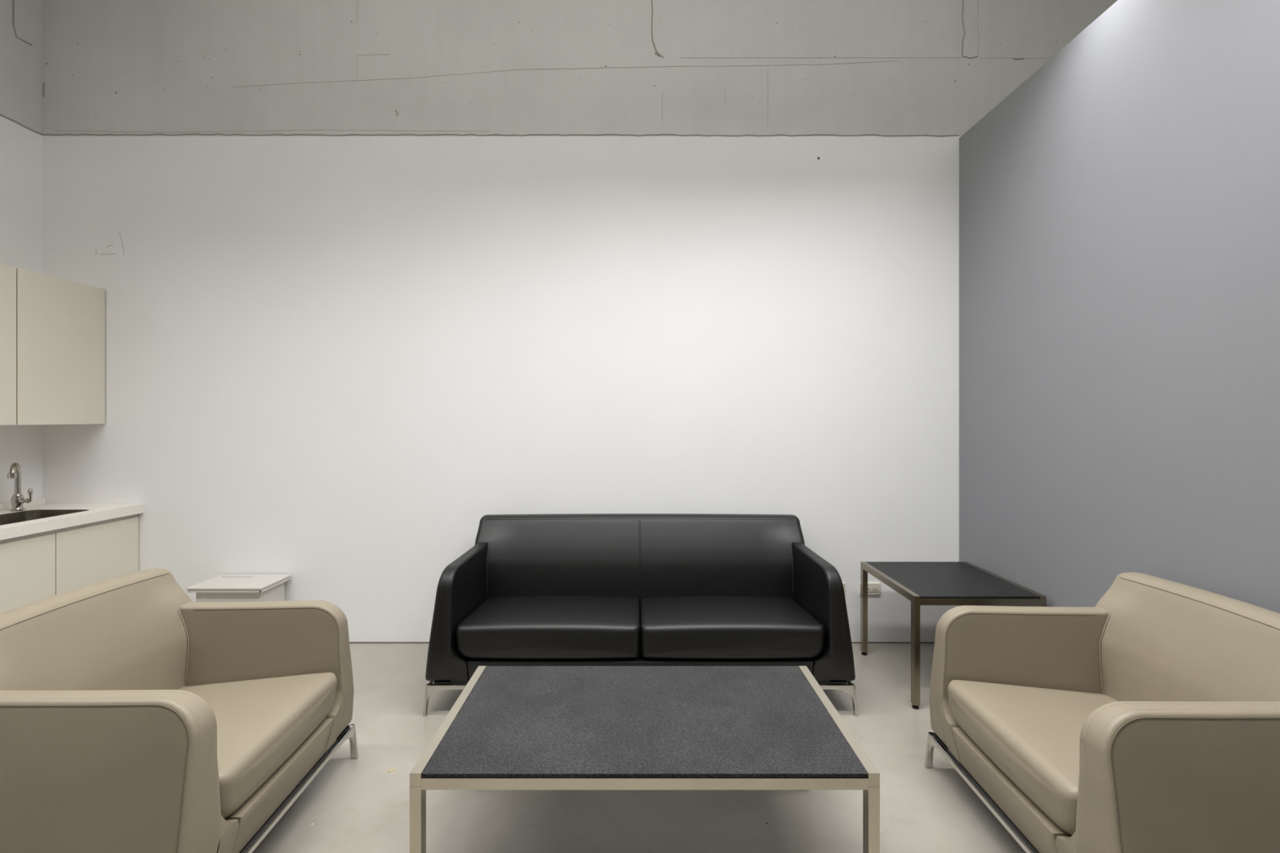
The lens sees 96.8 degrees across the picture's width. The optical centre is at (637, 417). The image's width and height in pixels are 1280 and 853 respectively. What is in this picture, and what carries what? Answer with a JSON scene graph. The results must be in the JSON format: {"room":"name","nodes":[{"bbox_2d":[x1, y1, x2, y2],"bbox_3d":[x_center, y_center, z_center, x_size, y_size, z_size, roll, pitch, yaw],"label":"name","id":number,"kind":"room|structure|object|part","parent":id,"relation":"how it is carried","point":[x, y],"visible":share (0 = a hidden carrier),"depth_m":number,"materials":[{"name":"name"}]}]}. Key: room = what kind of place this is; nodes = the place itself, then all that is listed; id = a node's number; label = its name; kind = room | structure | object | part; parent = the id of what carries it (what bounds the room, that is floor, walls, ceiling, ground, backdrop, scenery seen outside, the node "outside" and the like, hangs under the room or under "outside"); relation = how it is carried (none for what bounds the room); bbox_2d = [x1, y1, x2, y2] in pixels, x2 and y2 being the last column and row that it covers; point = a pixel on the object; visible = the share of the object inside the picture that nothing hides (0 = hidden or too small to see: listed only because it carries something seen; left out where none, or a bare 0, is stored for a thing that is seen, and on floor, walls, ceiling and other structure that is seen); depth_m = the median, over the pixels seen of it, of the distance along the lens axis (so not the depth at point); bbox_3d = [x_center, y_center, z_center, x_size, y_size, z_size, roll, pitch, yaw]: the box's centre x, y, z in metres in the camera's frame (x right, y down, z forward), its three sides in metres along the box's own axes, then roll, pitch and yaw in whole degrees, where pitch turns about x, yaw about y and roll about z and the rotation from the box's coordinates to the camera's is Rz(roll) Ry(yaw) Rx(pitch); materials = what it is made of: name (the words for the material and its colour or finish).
{"room":"office lounge","nodes":[
{"label":"office lounge","id":0,"kind":"room"},
{"bbox_2d":[0,0,42,503],"bbox_3d":[-3.635,-0.835,-0.108,0.205,4.350,6.983,0,0,0],"label":"wall","id":1,"kind":"structure","parent":0,"point":[20,148],"depth_m":3.27,"materials":[{"name":"white paint"}]},
{"bbox_2d":[0,263,16,425],"bbox_3d":[-3.347,-0.364,2.663,0.374,0.802,0.467,0,0,0],"label":"upper cabinet","id":2,"kind":"object","parent":1,"relation":"attached to","point":[7,273],"visible":1,"depth_m":2.85,"materials":[{"name":"beige paint"}]},
{"bbox_2d":[0,113,43,135],"bbox_3d":[-3.537,-1.688,2.783,0.009,0.022,1.201,0,0,0],"label":"trim","id":3,"kind":"structure","parent":1,"relation":"attached to","point":[9,118],"depth_m":3.26,"materials":[{"name":"grey concrete"}]},
{"bbox_2d":[16,267,105,425],"bbox_3d":[-3.347,-0.364,3.139,0.374,0.802,0.482,0,0,0],"label":"upper cabinet","id":4,"kind":"object","parent":1,"relation":"attached to","point":[60,322],"visible":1,"depth_m":3.10,"materials":[{"name":"beige paint"}]},
{"bbox_2d":[42,0,1117,642],"bbox_3d":[0.732,-0.838,3.481,8.937,4.345,0.205,0,0,0],"label":"wall","id":5,"kind":"structure","parent":0,"point":[328,359],"depth_m":3.38,"materials":[{"name":"white paint"}]},
{"bbox_2d":[42,133,959,136],"bbox_3d":[-0.812,-1.682,3.383,5.450,0.022,0.008,0,0,0],"label":"trim","id":6,"kind":"structure","parent":5,"relation":"attached to","point":[67,133],"depth_m":3.38,"materials":[{"name":"grey concrete"}]},
{"bbox_2d":[349,642,934,643],"bbox_3d":[-0.812,1.337,3.386,5.450,0.006,0.013,0,0,0],"label":"trim","id":7,"kind":"structure","parent":5,"relation":"attached to","point":[349,642],"depth_m":3.38,"materials":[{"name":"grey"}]},
{"bbox_2d":[859,582,879,595],"bbox_3d":[1.382,1.016,3.377,0.120,0.071,0.011,0,0,0],"label":"wall outlet","id":8,"kind":"object","parent":5,"relation":"attached to","point":[873,588],"visible":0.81,"depth_m":3.37,"materials":[{"name":"beige plastic"}]},
{"bbox_2d":[252,643,1026,852],"bbox_3d":[0.732,1.390,-0.009,8.937,0.101,7.183,0,0,0],"label":"floor","id":9,"kind":"structure","parent":0,"point":[361,805],"depth_m":1.97,"materials":[{"name":"beige concrete"}]},
{"bbox_2d":[0,529,55,613],"bbox_3d":[-3.248,0.954,2.663,0.573,0.772,0.466,0,0,0],"label":"base cabinet","id":10,"kind":"object","parent":9,"relation":"on","point":[27,562],"visible":0.34,"depth_m":2.76,"materials":[{"name":"beige paint"}]},
{"bbox_2d":[54,514,138,595],"bbox_3d":[-3.248,0.954,3.138,0.573,0.772,0.481,0,0,0],"label":"base cabinet","id":11,"kind":"object","parent":9,"relation":"on","point":[88,553],"visible":0.3,"depth_m":3.11,"materials":[{"name":"beige paint"}]},
{"bbox_2d":[0,497,143,540],"bbox_3d":[-3.233,0.519,2.905,0.601,0.090,0.951,0,0,0],"label":"countertop","id":12,"kind":"structure","parent":11,"relation":"on","point":[96,512],"depth_m":3.08,"materials":[{"name":"white stone"}]},
{"bbox_2d":[6,462,32,511],"bbox_3d":[-3.381,0.378,3.090,0.113,0.269,0.134,0,0,0],"label":"faucet","id":13,"kind":"object","parent":12,"relation":"on","point":[17,500],"visible":1,"depth_m":3.12,"materials":[{"name":"silver metal"}]},
{"bbox_3d":[-3.377,0.333,3.086,0.027,0.179,0.132,0,0,-36],"label":"spout","id":14,"kind":"part","parent":13,"relation":"part of","materials":[{"name":"silver metal"}]},
{"bbox_3d":[-3.339,0.425,3.128,0.022,0.070,0.021,0,0,0],"label":"lever","id":15,"kind":"part","parent":13,"relation":"part of","materials":[{"name":"silver metal"}]},
{"bbox_2d":[0,509,88,525],"bbox_3d":[-3.203,0.601,2.862,0.343,0.175,0.623,0,0,0],"label":"sink","id":16,"kind":"object","parent":12,"relation":"in","point":[18,517],"visible":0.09,"depth_m":3.16,"materials":[{"name":"metal"}]},
{"bbox_2d":[0,568,358,852],"bbox_3d":[-1.444,0.943,1.753,0.772,0.795,0.956,0,0,-2],"label":"armchair","id":17,"kind":"object","parent":9,"relation":"on","point":[137,715],"visible":1,"depth_m":1.59,"materials":[{"name":"beige leather"}]},
{"bbox_3d":[-1.720,0.833,1.742,0.222,0.575,0.788,0,0,-2],"label":"backrest","id":18,"kind":"part","parent":17,"relation":"part of","materials":[{"name":"beige leather"}]},
{"bbox_3d":[-1.427,0.939,1.392,0.752,0.510,0.220,0,0,-2],"label":"arm","id":19,"kind":"part","parent":17,"relation":"part of","materials":[{"name":"beige leather"}]},
{"bbox_2d":[178,672,337,818],"bbox_3d":[-1.359,0.989,1.757,0.600,0.153,0.620,0,0,-2],"label":"seat cushion","id":20,"kind":"object","parent":17,"relation":"on","point":[266,722],"depth_m":1.78,"materials":[{"name":"beige leather"}]},
{"bbox_3d":[-1.458,0.939,2.115,0.752,0.510,0.220,0,0,-2],"label":"arm","id":21,"kind":"part","parent":17,"relation":"part of","materials":[{"name":"beige leather"}]},
{"bbox_3d":[-1.108,1.131,1.768,0.080,0.127,0.500,0,0,-2],"label":"rail","id":22,"kind":"part","parent":17,"relation":"part of","materials":[{"name":"beige leather"}]},
{"bbox_3d":[-1.098,1.213,1.768,0.020,0.020,0.824,0,0,-2],"label":"rail","id":23,"kind":"part","parent":17,"relation":"part of","materials":[{"name":"silver metal"}]},
{"bbox_3d":[-1.164,1.271,2.175,0.135,0.138,0.137,0,0,-2],"label":"leg","id":24,"kind":"part","parent":17,"relation":"part of","materials":[{"name":"silver metal"}]},
{"bbox_2d":[186,574,291,602],"bbox_3d":[-2.255,1.134,3.235,0.414,0.413,0.270,0,0,0],"label":"side table","id":25,"kind":"object","parent":9,"relation":"on","point":[222,588],"visible":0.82,"depth_m":3.15,"materials":[{"name":"grey paint"}]},
{"bbox_3d":[-2.255,0.933,3.235,0.414,0.010,0.270,0,0,0],"label":"lid","id":26,"kind":"part","parent":25,"relation":"part of","materials":[{"name":"grey paint"}]},
{"bbox_2d":[422,513,857,716],"bbox_3d":[0.014,0.946,2.924,1.956,0.788,0.792,0,0,0],"label":"sofa","id":27,"kind":"object","parent":9,"relation":"on","point":[583,589],"visible":0.98,"depth_m":2.85,"materials":[{"name":"black leather"}]},
{"bbox_3d":[-0.895,1.271,2.616,0.137,0.138,0.135,0,0,0],"label":"leg","id":28,"kind":"part","parent":27,"relation":"part of","materials":[{"name":"silver metal"}]},
{"bbox_3d":[-0.860,0.939,2.912,0.197,0.510,0.752,0,0,0],"label":"arm","id":29,"kind":"part","parent":27,"relation":"part of","materials":[{"name":"black leather"}]},
{"bbox_2d":[456,595,639,659],"bbox_3d":[-0.403,1.008,2.828,0.830,0.168,0.600,0,0,0],"label":"seat cushion","id":30,"kind":"object","parent":27,"relation":"on","point":[488,627],"depth_m":2.55,"materials":[{"name":"black leather"}]},
{"bbox_3d":[0.014,0.836,3.199,1.824,0.568,0.242,0,0,0],"label":"backrest","id":31,"kind":"part","parent":27,"relation":"part of","materials":[{"name":"black leather"}]},
{"bbox_3d":[0.014,1.144,2.580,1.548,0.100,0.074,0,0,0],"label":"rail","id":32,"kind":"part","parent":27,"relation":"part of","materials":[{"name":"black leather"}]},
{"bbox_3d":[0.014,1.213,2.567,1.824,0.020,0.020,0,0,0],"label":"rail","id":33,"kind":"part","parent":27,"relation":"part of","materials":[{"name":"silver metal"}]},
{"bbox_2d":[640,595,824,659],"bbox_3d":[0.431,1.008,2.828,0.830,0.168,0.600,0,0,0],"label":"seat cushion","id":34,"kind":"object","parent":27,"relation":"on","point":[672,627],"depth_m":2.55,"materials":[{"name":"black leather"}]},
{"bbox_3d":[0.888,0.939,2.912,0.197,0.510,0.752,0,0,0],"label":"arm","id":35,"kind":"part","parent":27,"relation":"part of","materials":[{"name":"black leather"}]},
{"bbox_3d":[0.923,1.271,2.616,0.137,0.138,0.135,0,0,0],"label":"leg","id":36,"kind":"part","parent":27,"relation":"part of","materials":[{"name":"silver metal"}]},
{"bbox_2d":[409,666,879,852],"bbox_3d":[0.019,1.124,1.766,1.202,0.432,0.630,0,0,0],"label":"coffee table","id":37,"kind":"object","parent":9,"relation":"on","point":[509,727],"visible":1,"depth_m":1.62,"materials":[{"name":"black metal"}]},
{"bbox_3d":[-0.567,1.132,1.469,0.029,0.380,0.036,0,0,0],"label":"leg","id":38,"kind":"part","parent":37,"relation":"part of","materials":[{"name":"silver metal"}]},
{"bbox_3d":[-0.567,0.925,1.766,0.029,0.034,0.630,0,0,0],"label":"rail","id":39,"kind":"part","parent":37,"relation":"part of","materials":[{"name":"silver metal"}]},
{"bbox_3d":[0.019,0.935,1.466,1.142,0.030,0.030,0,0,0],"label":"cross rail","id":40,"kind":"part","parent":37,"relation":"part of","materials":[{"name":"silver metal"}]},
{"bbox_3d":[0.605,0.925,1.766,0.029,0.034,0.630,0,0,0],"label":"rail","id":41,"kind":"part","parent":37,"relation":"part of","materials":[{"name":"silver metal"}]},
{"bbox_3d":[0.605,1.132,1.469,0.029,0.380,0.036,0,0,0],"label":"leg","id":42,"kind":"part","parent":37,"relation":"part of","materials":[{"name":"silver metal"}]},
{"bbox_2d":[860,561,1046,709],"bbox_3d":[1.574,1.079,2.923,0.610,0.521,0.628,0,0,0],"label":"side table","id":43,"kind":"object","parent":9,"relation":"on","point":[922,583],"visible":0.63,"depth_m":2.79,"materials":[{"name":"metal"}]},
{"bbox_3d":[1.284,1.087,3.220,0.027,0.469,0.034,0,0,0],"label":"leg","id":44,"kind":"part","parent":43,"relation":"part of","materials":[{"name":"metal"}]},
{"bbox_3d":[1.284,0.836,2.923,0.027,0.034,0.628,0,0,0],"label":"rail","id":45,"kind":"part","parent":43,"relation":"part of","materials":[{"name":"metal"}]},
{"bbox_3d":[1.284,1.087,2.626,0.027,0.469,0.034,0,0,0],"label":"leg","id":46,"kind":"part","parent":43,"relation":"part of","materials":[{"name":"metal"}]},
{"bbox_3d":[1.574,0.846,2.624,0.552,0.030,0.030,0,0,0],"label":"cross rail","id":47,"kind":"part","parent":43,"relation":"part of","materials":[{"name":"metal"}]},
{"bbox_3d":[1.863,0.836,2.923,0.027,0.034,0.628,0,0,0],"label":"rail","id":48,"kind":"part","parent":43,"relation":"part of","materials":[{"name":"metal"}]},
{"bbox_2d":[924,572,1279,852],"bbox_3d":[1.452,0.943,1.697,0.772,0.795,0.956,0,0,2],"label":"armchair","id":49,"kind":"object","parent":9,"relation":"on","point":[1145,718],"visible":1,"depth_m":1.62,"materials":[{"name":"beige leather"}]},
{"bbox_3d":[1.167,1.271,2.116,0.135,0.138,0.137,0,0,2],"label":"leg","id":50,"kind":"part","parent":49,"relation":"part of","materials":[{"name":"silver metal"}]},
{"bbox_3d":[1.105,1.213,1.709,0.020,0.020,0.824,0,0,2],"label":"rail","id":51,"kind":"part","parent":49,"relation":"part of","materials":[{"name":"silver metal"}]},
{"bbox_3d":[1.115,1.131,1.708,0.080,0.127,0.500,0,0,2],"label":"rail","id":52,"kind":"part","parent":49,"relation":"part of","materials":[{"name":"beige leather"}]},
{"bbox_3d":[1.462,0.939,2.059,0.752,0.510,0.220,0,0,2],"label":"arm","id":53,"kind":"part","parent":49,"relation":"part of","materials":[{"name":"beige leather"}]},
{"bbox_2d":[947,680,1117,835],"bbox_3d":[1.366,0.989,1.700,0.600,0.153,0.620,0,0,2],"label":"seat cushion","id":54,"kind":"object","parent":49,"relation":"on","point":[1026,733],"depth_m":1.72,"materials":[{"name":"beige leather"}]},
{"bbox_3d":[1.438,0.939,1.335,0.752,0.510,0.220,0,0,2],"label":"arm","id":55,"kind":"part","parent":49,"relation":"part of","materials":[{"name":"beige leather"}]},
{"bbox_3d":[1.727,0.833,1.688,0.222,0.575,0.788,0,0,2],"label":"backrest","id":56,"kind":"part","parent":49,"relation":"part of","materials":[{"name":"beige leather"}]},
{"bbox_2d":[959,0,1279,613],"bbox_3d":[1.973,-0.162,-0.109,0.120,3.004,6.982,0,0,0],"label":"wall","id":57,"kind":"structure","parent":0,"point":[1119,207],"depth_m":2.21,"materials":[{"name":"grey paint"}]}
]}

